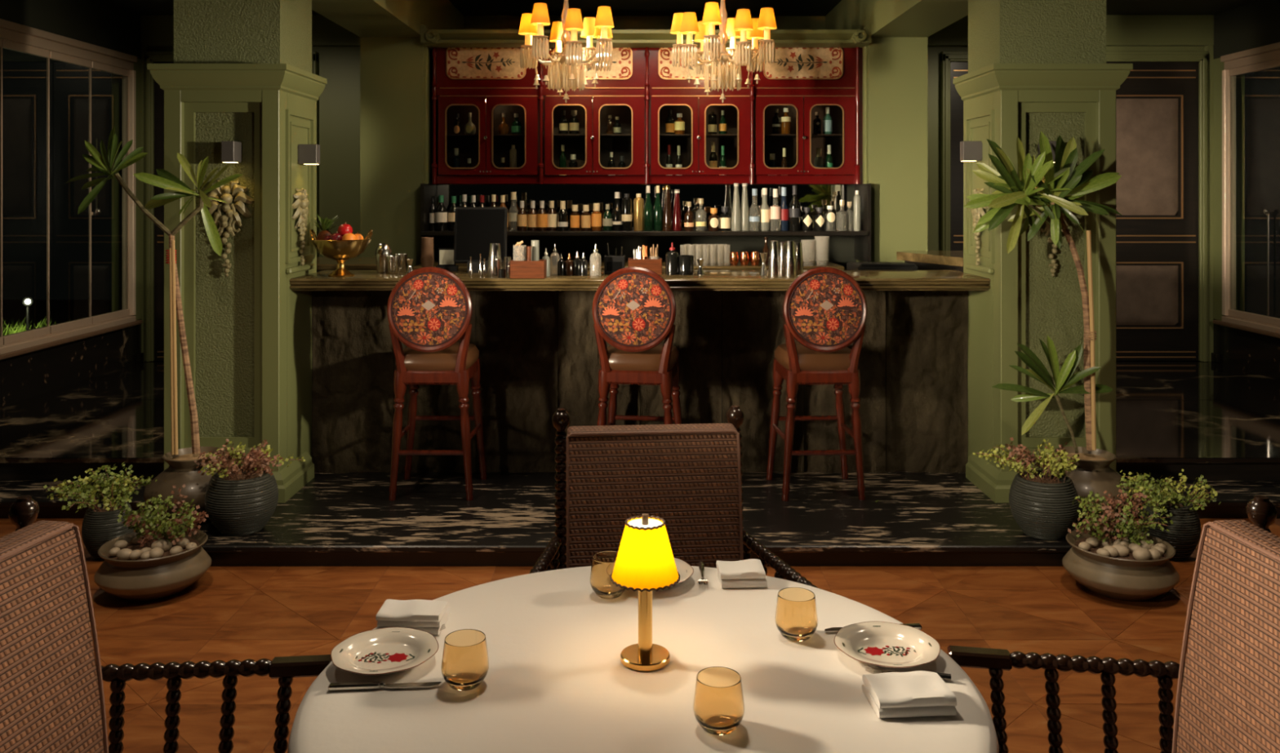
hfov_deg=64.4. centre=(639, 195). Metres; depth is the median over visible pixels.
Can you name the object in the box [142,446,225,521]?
urn
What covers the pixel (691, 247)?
glass
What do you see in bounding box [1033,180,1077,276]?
ornament
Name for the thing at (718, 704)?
tumbler
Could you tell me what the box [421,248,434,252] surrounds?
cup
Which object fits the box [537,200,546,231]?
bottle
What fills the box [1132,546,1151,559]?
pebble
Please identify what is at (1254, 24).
window frame
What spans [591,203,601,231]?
bottle
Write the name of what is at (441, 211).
bottle
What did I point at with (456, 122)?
bottle
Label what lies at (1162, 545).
pebble
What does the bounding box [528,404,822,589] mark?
armchair
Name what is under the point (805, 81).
upper cabinet
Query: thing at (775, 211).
bottle
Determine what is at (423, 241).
cup
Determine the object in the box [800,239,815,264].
glass
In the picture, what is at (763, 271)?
jigger
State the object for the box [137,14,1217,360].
wall
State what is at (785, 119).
bottle
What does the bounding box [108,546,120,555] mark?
pebble
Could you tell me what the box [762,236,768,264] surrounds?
bottle
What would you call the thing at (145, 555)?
pebble
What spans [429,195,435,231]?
bottle
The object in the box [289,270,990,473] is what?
bar counter
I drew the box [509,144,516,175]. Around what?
bottle
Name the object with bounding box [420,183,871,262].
shelf
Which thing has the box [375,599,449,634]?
napkin
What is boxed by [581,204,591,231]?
bottle
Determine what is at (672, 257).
bottle
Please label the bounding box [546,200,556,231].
bottle
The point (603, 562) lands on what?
tumbler
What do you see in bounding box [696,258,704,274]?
jigger
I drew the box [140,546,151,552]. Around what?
pebble
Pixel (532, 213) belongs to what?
bottle
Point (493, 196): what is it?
bottle
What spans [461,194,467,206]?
bottle
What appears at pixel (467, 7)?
ceiling
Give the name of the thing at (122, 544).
pebble
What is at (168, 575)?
clay bowl
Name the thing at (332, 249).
basin
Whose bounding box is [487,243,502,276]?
cocktail shaker
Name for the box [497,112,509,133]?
bottle
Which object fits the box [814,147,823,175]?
bottle
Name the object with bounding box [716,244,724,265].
glass
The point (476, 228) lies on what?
computer monitor
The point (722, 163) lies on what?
bottle
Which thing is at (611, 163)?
bottle
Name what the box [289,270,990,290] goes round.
countertop
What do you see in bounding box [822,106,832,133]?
bottle
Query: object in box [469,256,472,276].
tongs
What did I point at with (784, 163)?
bottle
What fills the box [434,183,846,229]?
mirror
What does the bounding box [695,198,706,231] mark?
bottle
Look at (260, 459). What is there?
herb
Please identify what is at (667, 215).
bottle
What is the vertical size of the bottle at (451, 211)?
0.244 m
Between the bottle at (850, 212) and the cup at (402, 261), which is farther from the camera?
the bottle at (850, 212)
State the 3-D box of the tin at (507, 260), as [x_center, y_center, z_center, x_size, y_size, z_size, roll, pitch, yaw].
[-0.719,0.381,5.520,0.056,0.102,0.056,0,0,0]
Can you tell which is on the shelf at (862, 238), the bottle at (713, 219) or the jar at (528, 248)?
the bottle at (713, 219)
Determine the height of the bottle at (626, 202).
0.260 m
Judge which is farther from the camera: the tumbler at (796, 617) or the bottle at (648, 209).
the bottle at (648, 209)
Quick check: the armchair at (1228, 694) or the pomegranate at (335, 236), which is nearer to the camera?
the armchair at (1228, 694)
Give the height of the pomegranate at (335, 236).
0.076 m
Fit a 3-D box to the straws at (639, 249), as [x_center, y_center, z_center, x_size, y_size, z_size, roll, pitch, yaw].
[-0.016,0.353,5.665,0.052,0.145,0.051,0,0,0]
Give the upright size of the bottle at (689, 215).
0.204 m
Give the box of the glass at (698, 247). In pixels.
[695,244,702,265]
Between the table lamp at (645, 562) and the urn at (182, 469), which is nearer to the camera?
the table lamp at (645, 562)
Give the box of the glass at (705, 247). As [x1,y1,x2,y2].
[702,244,709,265]
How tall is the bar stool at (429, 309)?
1.192 m
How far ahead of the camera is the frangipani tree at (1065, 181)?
4.91 m
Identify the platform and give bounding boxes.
[155,471,1142,565]
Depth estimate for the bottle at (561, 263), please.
5.53 m
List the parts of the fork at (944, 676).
handle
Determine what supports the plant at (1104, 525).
on the clay bowl at (1126, 578)
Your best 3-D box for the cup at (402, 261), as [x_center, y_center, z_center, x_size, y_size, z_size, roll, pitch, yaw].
[-1.371,0.383,5.831,0.072,0.100,0.072,0,0,0]
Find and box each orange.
[342,231,355,239]
[354,232,363,239]
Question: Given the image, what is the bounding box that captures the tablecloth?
[287,565,999,752]
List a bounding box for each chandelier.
[518,0,613,102]
[670,0,777,102]
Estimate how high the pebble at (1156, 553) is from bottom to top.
0.042 m
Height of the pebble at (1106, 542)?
0.037 m
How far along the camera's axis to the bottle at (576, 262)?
5.53 m
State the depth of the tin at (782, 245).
5.56 m
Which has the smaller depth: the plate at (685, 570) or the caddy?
the plate at (685, 570)
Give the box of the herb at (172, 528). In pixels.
[116,484,208,546]
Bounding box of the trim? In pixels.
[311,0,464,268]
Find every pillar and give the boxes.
[146,0,327,502]
[825,0,968,262]
[952,0,1133,502]
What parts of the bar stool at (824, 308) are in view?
leg, leg, post, seat, seat frame, frame, leg, leg, post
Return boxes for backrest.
[0,520,104,752]
[567,422,740,568]
[1176,519,1279,752]
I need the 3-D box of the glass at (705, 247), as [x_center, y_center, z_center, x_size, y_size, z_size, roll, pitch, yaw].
[0.442,0.394,6.800,0.048,0.135,0.048,0,0,0]
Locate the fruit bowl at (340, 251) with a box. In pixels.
[309,229,372,276]
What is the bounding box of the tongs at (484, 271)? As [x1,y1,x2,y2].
[482,257,486,276]
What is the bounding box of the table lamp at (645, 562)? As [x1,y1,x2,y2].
[609,513,679,671]
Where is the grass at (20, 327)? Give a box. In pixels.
[2,316,70,335]
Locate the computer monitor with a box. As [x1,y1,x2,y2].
[453,206,507,272]
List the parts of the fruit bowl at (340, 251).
ring handle, ring handle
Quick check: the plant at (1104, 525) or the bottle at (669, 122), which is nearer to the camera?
the plant at (1104, 525)
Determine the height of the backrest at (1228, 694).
0.560 m
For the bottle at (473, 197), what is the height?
0.249 m
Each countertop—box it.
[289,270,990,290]
[316,257,410,271]
[412,258,844,270]
[896,250,963,271]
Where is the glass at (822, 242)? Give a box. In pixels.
[814,235,829,264]
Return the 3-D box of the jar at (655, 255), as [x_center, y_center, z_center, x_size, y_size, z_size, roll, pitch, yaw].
[0.078,0.347,5.670,0.056,0.156,0.055,0,0,0]
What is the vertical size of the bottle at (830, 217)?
0.176 m
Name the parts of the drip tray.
rail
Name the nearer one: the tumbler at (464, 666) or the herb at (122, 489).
the tumbler at (464, 666)
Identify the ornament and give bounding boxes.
[206,179,253,276]
[292,187,309,266]
[971,187,987,266]
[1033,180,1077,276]
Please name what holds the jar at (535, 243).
in the box at (518, 268)
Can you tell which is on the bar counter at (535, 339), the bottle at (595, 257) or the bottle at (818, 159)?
the bottle at (595, 257)
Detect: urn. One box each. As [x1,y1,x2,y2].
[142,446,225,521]
[1048,446,1134,521]
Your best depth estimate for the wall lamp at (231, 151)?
5.14 m
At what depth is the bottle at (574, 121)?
7.31 m
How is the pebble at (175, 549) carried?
on the clay bowl at (168, 575)
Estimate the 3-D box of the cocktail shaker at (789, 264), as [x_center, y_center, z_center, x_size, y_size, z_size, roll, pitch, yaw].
[0.807,0.337,5.465,0.069,0.192,0.069,0,0,0]
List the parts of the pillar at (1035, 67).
cornice, moulding, step moulding, frame rail, frame rail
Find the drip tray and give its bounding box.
[846,262,918,270]
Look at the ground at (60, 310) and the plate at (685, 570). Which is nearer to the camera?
the plate at (685, 570)
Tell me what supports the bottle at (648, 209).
on the shelf at (862, 238)
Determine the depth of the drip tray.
6.05 m
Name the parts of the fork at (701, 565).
handle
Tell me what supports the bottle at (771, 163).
in the upper cabinet at (805, 81)
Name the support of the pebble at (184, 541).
on the clay bowl at (168, 575)
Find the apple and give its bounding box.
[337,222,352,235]
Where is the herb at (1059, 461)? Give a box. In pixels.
[972,436,1079,482]
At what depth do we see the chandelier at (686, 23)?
6.16 m
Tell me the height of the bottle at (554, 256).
0.168 m
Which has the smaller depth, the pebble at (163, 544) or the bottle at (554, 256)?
the pebble at (163, 544)
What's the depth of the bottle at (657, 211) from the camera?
7.13 m
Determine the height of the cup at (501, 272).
0.045 m
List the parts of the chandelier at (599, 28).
lamp shade, lamp shade, arm, arm, arm, lamp shade, stem, lamp shade, arm, lamp shade, arm, arm, lamp shade, lamp shade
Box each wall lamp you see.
[221,141,242,162]
[297,144,319,164]
[960,141,982,161]
[1037,141,1056,162]
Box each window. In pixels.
[0,18,137,355]
[1220,41,1279,333]
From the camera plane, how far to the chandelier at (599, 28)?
6.15 m
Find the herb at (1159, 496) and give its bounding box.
[1115,468,1220,512]
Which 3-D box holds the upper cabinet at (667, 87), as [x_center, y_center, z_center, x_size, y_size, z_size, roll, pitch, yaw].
[0.411,-0.605,7.324,0.766,1.040,0.352,0,0,0]
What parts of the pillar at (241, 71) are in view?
frame rail, frame rail, step moulding, cornice, moulding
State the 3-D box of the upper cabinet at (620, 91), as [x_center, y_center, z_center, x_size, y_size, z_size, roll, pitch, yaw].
[-0.338,-0.605,7.324,0.766,1.040,0.352,0,0,0]
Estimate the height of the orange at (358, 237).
0.072 m
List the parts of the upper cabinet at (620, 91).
door, floral panel, rail, door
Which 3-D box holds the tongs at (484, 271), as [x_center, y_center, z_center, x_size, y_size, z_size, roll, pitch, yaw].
[-0.833,0.383,5.438,0.020,0.100,0.019,0,0,0]
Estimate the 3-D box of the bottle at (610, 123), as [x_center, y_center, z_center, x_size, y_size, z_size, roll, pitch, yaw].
[-0.217,-0.514,7.340,0.052,0.140,0.052,0,0,0]
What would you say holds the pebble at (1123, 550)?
on the clay bowl at (1126, 578)
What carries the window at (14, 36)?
in the window frame at (30, 372)
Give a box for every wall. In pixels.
[0,360,164,518]
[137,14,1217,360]
[1115,360,1279,518]
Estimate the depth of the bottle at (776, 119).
7.32 m
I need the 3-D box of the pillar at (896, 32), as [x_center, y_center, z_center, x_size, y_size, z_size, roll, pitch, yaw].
[1.738,0.050,7.255,0.543,3.200,2.990,0,0,0]
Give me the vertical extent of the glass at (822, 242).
0.190 m
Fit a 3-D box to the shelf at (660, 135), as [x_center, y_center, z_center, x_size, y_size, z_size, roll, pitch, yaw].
[0.427,-0.436,7.355,0.698,0.009,0.250,0,0,0]
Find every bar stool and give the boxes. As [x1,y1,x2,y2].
[386,266,486,500]
[592,266,682,425]
[766,266,867,501]
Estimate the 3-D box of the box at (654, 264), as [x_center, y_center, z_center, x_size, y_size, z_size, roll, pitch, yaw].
[0.029,0.391,5.664,0.185,0.084,0.118,0,0,0]
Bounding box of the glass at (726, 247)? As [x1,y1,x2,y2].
[723,244,730,265]
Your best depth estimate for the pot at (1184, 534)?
4.56 m
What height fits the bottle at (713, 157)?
0.254 m
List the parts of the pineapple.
crown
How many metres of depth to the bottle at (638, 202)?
7.12 m
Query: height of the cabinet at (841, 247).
2.800 m
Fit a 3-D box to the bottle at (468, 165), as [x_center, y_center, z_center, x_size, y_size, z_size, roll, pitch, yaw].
[-1.234,-0.205,7.340,0.040,0.135,0.040,0,0,0]
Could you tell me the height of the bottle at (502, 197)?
0.249 m
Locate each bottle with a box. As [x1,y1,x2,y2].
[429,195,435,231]
[435,195,447,231]
[448,195,457,231]
[453,113,460,133]
[453,147,459,175]
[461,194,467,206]
[463,112,475,133]
[466,158,471,175]
[471,195,476,206]
[479,195,484,206]
[489,194,497,206]
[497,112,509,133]
[499,157,505,175]
[499,195,507,231]
[507,191,518,231]
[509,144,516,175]
[511,113,521,133]
[517,200,526,231]
[527,200,537,231]
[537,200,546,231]
[542,248,550,275]
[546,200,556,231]
[550,244,559,275]
[557,200,568,231]
[557,253,564,275]
[559,110,568,133]
[559,144,566,175]
[564,253,573,275]
[568,110,578,133]
[568,154,577,175]
[569,204,579,231]
[573,252,580,275]
[580,253,587,275]
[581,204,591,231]
[590,244,600,275]
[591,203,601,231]
[602,204,612,231]
[606,115,613,133]
[608,151,615,175]
[612,191,621,231]
[613,116,621,133]
[618,155,625,175]
[621,193,631,231]
[633,193,644,231]
[643,185,653,231]
[653,185,662,231]
[662,185,672,231]
[665,109,674,133]
[665,242,679,275]
[666,144,672,175]
[672,189,682,231]
[674,113,684,133]
[675,145,681,175]
[684,201,693,231]
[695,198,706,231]
[707,111,716,133]
[708,208,719,231]
[709,142,717,175]
[718,110,726,133]
[719,145,726,175]
[719,206,730,231]
[731,182,741,231]
[740,182,749,231]
[749,188,759,231]
[760,187,769,231]
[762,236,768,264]
[768,153,777,175]
[770,188,781,231]
[772,108,780,133]
[780,186,789,231]
[781,107,791,133]
[781,147,787,175]
[789,185,800,231]
[801,207,813,231]
[813,111,821,133]
[813,207,825,231]
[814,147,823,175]
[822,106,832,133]
[824,205,835,231]
[825,144,833,175]
[836,200,847,231]
[845,201,853,231]
[853,190,861,231]
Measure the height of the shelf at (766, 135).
0.009 m
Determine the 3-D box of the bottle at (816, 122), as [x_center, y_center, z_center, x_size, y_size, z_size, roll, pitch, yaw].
[1.280,-0.525,7.340,0.058,0.162,0.058,0,0,0]
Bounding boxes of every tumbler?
[440,628,488,690]
[590,550,625,599]
[693,666,744,735]
[774,586,817,641]
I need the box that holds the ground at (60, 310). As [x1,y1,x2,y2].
[2,299,111,331]
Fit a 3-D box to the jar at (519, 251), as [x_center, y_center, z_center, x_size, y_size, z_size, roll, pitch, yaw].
[-0.638,0.330,5.388,0.070,0.191,0.069,0,0,0]
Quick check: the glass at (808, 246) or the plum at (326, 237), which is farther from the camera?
the glass at (808, 246)
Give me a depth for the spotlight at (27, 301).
9.59 m
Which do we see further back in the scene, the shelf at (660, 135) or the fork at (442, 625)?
the shelf at (660, 135)
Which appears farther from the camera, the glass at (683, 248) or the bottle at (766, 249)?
the bottle at (766, 249)
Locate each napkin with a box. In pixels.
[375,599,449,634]
[715,558,767,587]
[862,670,956,717]
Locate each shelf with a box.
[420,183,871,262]
[446,133,524,137]
[553,133,631,137]
[659,133,737,137]
[755,133,842,137]
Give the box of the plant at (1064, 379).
[991,334,1112,453]
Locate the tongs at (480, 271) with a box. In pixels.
[478,253,482,276]
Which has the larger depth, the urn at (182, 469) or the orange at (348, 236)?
the orange at (348, 236)
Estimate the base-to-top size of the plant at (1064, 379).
0.575 m
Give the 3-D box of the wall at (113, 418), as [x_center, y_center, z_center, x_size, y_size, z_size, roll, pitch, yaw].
[-3.315,1.532,6.980,1.910,0.235,3.640,0,0,0]
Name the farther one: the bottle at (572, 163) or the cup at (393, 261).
the bottle at (572, 163)
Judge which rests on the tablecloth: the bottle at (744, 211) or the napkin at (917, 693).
the napkin at (917, 693)
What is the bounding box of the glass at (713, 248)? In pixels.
[709,244,716,265]
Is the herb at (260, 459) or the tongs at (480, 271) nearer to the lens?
the herb at (260, 459)
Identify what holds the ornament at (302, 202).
attached to the pillar at (241, 71)
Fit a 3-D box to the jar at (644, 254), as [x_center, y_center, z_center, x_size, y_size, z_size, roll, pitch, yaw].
[0.027,0.349,5.640,0.034,0.154,0.034,0,0,0]
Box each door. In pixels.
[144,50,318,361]
[940,50,1208,361]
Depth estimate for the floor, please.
3.89 m
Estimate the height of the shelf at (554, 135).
0.009 m
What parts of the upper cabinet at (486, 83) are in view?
door, floral panel, rail, door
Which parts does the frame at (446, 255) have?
frame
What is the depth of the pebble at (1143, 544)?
4.22 m
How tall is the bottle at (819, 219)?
0.165 m
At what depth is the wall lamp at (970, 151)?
5.46 m
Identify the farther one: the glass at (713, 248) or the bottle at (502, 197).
the bottle at (502, 197)
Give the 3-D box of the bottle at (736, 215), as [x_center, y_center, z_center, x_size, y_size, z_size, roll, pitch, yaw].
[0.676,0.077,7.130,0.073,0.333,0.073,0,0,0]
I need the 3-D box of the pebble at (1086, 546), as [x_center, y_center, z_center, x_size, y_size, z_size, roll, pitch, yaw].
[1.855,1.463,4.241,0.060,0.037,0.048,0,0,-45]
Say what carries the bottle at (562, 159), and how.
in the upper cabinet at (620, 91)
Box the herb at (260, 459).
[194,438,305,479]
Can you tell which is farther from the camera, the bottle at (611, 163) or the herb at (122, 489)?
the bottle at (611, 163)
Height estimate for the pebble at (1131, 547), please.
0.041 m
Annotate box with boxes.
[510,259,546,278]
[628,257,662,274]
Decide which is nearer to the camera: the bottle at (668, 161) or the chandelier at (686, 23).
the chandelier at (686, 23)
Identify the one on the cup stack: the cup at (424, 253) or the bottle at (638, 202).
the cup at (424, 253)
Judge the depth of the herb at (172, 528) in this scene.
4.27 m
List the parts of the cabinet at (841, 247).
cornice moulding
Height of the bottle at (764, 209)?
0.300 m
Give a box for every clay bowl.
[93,528,211,600]
[1062,527,1179,600]
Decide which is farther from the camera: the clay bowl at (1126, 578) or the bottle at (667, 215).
the bottle at (667, 215)
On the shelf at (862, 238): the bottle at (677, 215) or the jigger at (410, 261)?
the bottle at (677, 215)
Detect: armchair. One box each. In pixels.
[0,495,331,752]
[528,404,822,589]
[946,494,1279,752]
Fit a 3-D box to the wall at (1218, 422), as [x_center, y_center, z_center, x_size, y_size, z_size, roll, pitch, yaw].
[3.635,1.532,6.980,2.550,0.235,3.640,0,0,0]
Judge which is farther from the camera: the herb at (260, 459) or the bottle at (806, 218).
the bottle at (806, 218)
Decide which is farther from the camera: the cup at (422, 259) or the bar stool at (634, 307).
the cup at (422, 259)
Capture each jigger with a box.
[405,258,413,274]
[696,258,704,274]
[759,252,768,275]
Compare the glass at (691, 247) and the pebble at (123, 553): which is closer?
the pebble at (123, 553)
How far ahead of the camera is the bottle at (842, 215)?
7.10 m
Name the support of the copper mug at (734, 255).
on the countertop at (739, 266)
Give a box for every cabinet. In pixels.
[422,29,869,270]
[431,47,543,184]
[537,47,645,184]
[644,47,751,184]
[749,47,862,184]
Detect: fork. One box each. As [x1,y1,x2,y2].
[439,623,445,631]
[697,560,708,584]
[864,665,951,680]
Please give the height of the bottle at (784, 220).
0.305 m
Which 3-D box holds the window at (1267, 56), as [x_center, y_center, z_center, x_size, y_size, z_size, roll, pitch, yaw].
[4.902,-0.060,5.750,0.115,2.220,5.500,0,0,0]
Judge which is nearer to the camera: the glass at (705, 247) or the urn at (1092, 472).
the urn at (1092, 472)
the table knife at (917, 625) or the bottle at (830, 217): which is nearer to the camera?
the table knife at (917, 625)
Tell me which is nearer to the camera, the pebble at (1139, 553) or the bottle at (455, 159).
the pebble at (1139, 553)
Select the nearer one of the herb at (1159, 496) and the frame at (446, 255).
the herb at (1159, 496)
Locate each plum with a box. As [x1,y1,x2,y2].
[323,235,330,239]
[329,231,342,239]
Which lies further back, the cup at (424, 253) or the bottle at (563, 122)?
the bottle at (563, 122)
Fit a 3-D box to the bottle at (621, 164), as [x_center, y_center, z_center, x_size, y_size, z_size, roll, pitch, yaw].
[-0.130,-0.213,7.340,0.053,0.152,0.053,0,0,0]
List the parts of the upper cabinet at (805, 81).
door, floral panel, rail, door, cabinet end panel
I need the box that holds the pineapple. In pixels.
[311,213,337,239]
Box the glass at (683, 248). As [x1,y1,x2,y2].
[680,244,687,254]
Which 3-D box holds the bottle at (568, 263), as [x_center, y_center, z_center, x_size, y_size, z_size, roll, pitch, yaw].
[-0.387,0.373,5.548,0.048,0.118,0.048,0,0,0]
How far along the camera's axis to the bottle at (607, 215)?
7.10 m
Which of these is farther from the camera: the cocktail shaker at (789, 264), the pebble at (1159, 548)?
the cocktail shaker at (789, 264)
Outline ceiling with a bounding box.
[101,0,1259,16]
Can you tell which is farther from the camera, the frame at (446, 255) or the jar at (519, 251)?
the frame at (446, 255)
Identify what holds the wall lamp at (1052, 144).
attached to the pillar at (1035, 67)
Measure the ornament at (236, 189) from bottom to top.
0.498 m
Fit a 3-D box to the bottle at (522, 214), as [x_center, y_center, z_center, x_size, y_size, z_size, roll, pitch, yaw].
[-0.828,0.139,7.130,0.068,0.210,0.068,0,0,0]
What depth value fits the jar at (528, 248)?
5.35 m
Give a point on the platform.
(924, 518)
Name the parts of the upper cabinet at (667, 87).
door, floral panel, rail, door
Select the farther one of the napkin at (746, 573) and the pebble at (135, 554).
the pebble at (135, 554)
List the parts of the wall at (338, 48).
corner trim, corner trim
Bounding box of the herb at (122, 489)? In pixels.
[43,462,157,511]
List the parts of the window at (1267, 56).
rail, rail, bolt handle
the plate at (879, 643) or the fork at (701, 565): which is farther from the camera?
the fork at (701, 565)
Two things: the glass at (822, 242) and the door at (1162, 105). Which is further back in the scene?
the door at (1162, 105)
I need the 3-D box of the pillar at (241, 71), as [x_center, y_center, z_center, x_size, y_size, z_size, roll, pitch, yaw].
[-2.135,0.000,5.458,0.702,3.100,0.667,0,0,0]
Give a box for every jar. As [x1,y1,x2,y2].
[512,240,526,260]
[526,245,531,260]
[531,240,538,260]
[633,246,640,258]
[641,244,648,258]
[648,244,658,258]
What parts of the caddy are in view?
panel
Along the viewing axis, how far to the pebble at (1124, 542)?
4.22 m
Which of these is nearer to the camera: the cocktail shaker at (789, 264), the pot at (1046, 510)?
the pot at (1046, 510)
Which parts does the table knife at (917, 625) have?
blade, handle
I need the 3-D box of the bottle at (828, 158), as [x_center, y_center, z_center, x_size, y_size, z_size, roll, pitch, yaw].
[1.367,-0.253,7.340,0.058,0.232,0.058,0,0,0]
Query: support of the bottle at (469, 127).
on the upper cabinet at (486, 83)
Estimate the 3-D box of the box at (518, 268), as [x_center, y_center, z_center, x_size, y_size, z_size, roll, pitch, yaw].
[-0.592,0.386,5.392,0.181,0.092,0.118,0,0,0]
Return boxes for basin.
[310,237,371,259]
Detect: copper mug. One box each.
[729,251,738,264]
[739,251,749,264]
[750,251,759,264]
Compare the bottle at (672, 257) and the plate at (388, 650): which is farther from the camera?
the bottle at (672, 257)
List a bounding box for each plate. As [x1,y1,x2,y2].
[330,626,439,675]
[673,557,693,584]
[834,621,940,667]
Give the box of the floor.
[0,518,1279,752]
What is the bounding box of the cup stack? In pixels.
[420,236,434,266]
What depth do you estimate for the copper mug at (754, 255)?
6.82 m
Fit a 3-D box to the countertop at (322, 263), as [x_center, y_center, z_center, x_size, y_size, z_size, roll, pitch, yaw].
[-1.940,1.005,6.625,0.720,1.170,0.750,0,0,0]
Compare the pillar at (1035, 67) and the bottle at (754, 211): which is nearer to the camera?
the pillar at (1035, 67)
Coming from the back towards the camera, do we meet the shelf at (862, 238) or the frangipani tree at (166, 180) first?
the shelf at (862, 238)
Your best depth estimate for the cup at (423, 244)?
5.83 m
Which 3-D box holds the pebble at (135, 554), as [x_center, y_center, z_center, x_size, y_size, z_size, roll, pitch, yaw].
[-2.059,1.463,4.145,0.047,0.037,0.061,0,0,10]
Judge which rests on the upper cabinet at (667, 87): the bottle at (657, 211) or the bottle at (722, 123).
the bottle at (722, 123)
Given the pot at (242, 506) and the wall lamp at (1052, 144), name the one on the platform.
the pot at (242, 506)
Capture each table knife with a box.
[328,680,441,690]
[824,622,921,631]
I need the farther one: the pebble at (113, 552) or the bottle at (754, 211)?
the bottle at (754, 211)
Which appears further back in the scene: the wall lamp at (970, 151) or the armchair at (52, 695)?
the wall lamp at (970, 151)
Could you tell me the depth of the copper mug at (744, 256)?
6.82 m
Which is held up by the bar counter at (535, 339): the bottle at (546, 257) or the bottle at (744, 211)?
the bottle at (546, 257)
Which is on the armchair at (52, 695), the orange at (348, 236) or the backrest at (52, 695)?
the backrest at (52, 695)
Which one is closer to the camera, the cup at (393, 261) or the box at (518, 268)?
the box at (518, 268)
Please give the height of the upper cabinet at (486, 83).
1.040 m
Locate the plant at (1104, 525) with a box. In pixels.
[1067,488,1173,546]
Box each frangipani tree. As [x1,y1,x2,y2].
[66,125,243,454]
[964,131,1122,450]
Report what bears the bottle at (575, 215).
on the shelf at (862, 238)
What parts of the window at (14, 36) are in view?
rail, rail, rail, rail, rail, rail, bolt handle, rail, rail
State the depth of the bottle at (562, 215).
7.10 m
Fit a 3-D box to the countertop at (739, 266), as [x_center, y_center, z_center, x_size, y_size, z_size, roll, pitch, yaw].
[-0.075,1.026,7.085,2.850,1.128,0.810,0,0,0]
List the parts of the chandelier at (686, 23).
lamp shade, lamp shade, arm, arm, lamp shade, lamp shade, arm, stem, lamp shade, arm, lamp shade, arm, lamp shade, lamp shade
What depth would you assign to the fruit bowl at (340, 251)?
5.42 m
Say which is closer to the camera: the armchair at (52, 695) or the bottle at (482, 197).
the armchair at (52, 695)
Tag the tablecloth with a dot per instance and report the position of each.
(556, 680)
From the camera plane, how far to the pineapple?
5.52 m
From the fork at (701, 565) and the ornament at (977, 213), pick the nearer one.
the fork at (701, 565)
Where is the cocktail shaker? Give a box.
[375,242,391,273]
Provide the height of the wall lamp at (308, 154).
0.108 m
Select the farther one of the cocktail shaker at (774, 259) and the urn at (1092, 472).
the cocktail shaker at (774, 259)
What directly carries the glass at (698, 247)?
on the countertop at (739, 266)
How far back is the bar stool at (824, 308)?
5.16 m
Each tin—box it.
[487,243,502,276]
[502,256,511,275]
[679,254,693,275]
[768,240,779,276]
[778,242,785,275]
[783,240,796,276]
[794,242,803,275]
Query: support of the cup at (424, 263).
on the cup stack
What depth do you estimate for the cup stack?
5.83 m
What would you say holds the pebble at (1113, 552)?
in the clay bowl at (1126, 578)
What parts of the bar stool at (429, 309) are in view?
leg, post, leg, frame, seat frame, seat, post, leg, leg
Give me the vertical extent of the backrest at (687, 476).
0.560 m
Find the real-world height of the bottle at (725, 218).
0.170 m
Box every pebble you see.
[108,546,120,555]
[113,539,127,549]
[116,548,132,559]
[128,549,142,559]
[132,535,144,544]
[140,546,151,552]
[140,551,150,559]
[149,546,164,558]
[151,538,172,551]
[168,545,182,555]
[175,537,190,548]
[185,542,197,550]
[1078,541,1091,551]
[1084,537,1099,546]
[1096,547,1110,556]
[1102,538,1113,546]
[1102,545,1118,556]
[1111,543,1129,555]
[1113,538,1129,547]
[1128,542,1141,552]
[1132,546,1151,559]
[1138,540,1154,549]
[1148,548,1161,559]
[1151,544,1164,554]
[1155,542,1166,550]
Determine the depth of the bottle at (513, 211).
7.12 m
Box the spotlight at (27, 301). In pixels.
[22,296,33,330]
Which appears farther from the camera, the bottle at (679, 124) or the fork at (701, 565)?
the bottle at (679, 124)
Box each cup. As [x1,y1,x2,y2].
[386,255,399,273]
[395,253,407,271]
[420,254,434,257]
[421,236,433,240]
[421,240,433,243]
[421,243,433,246]
[421,245,434,249]
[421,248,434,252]
[421,251,434,255]
[421,257,434,261]
[421,260,434,266]
[497,268,506,277]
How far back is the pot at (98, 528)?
4.58 m
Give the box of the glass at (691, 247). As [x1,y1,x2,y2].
[688,244,695,265]
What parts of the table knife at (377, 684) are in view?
handle, blade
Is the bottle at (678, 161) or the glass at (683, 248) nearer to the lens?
the glass at (683, 248)
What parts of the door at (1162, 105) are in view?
leather panel, leather panel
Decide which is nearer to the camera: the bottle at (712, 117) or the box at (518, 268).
the box at (518, 268)
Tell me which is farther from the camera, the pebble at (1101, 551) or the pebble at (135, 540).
the pebble at (135, 540)
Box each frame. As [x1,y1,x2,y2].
[0,0,143,408]
[435,248,458,271]
[1211,0,1279,380]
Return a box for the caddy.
[604,243,625,274]
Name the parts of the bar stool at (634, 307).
post, leg, leg, frame, seat frame, seat, leg, post, leg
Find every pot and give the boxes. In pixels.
[81,502,133,559]
[204,466,278,535]
[1008,470,1079,539]
[1141,497,1200,560]

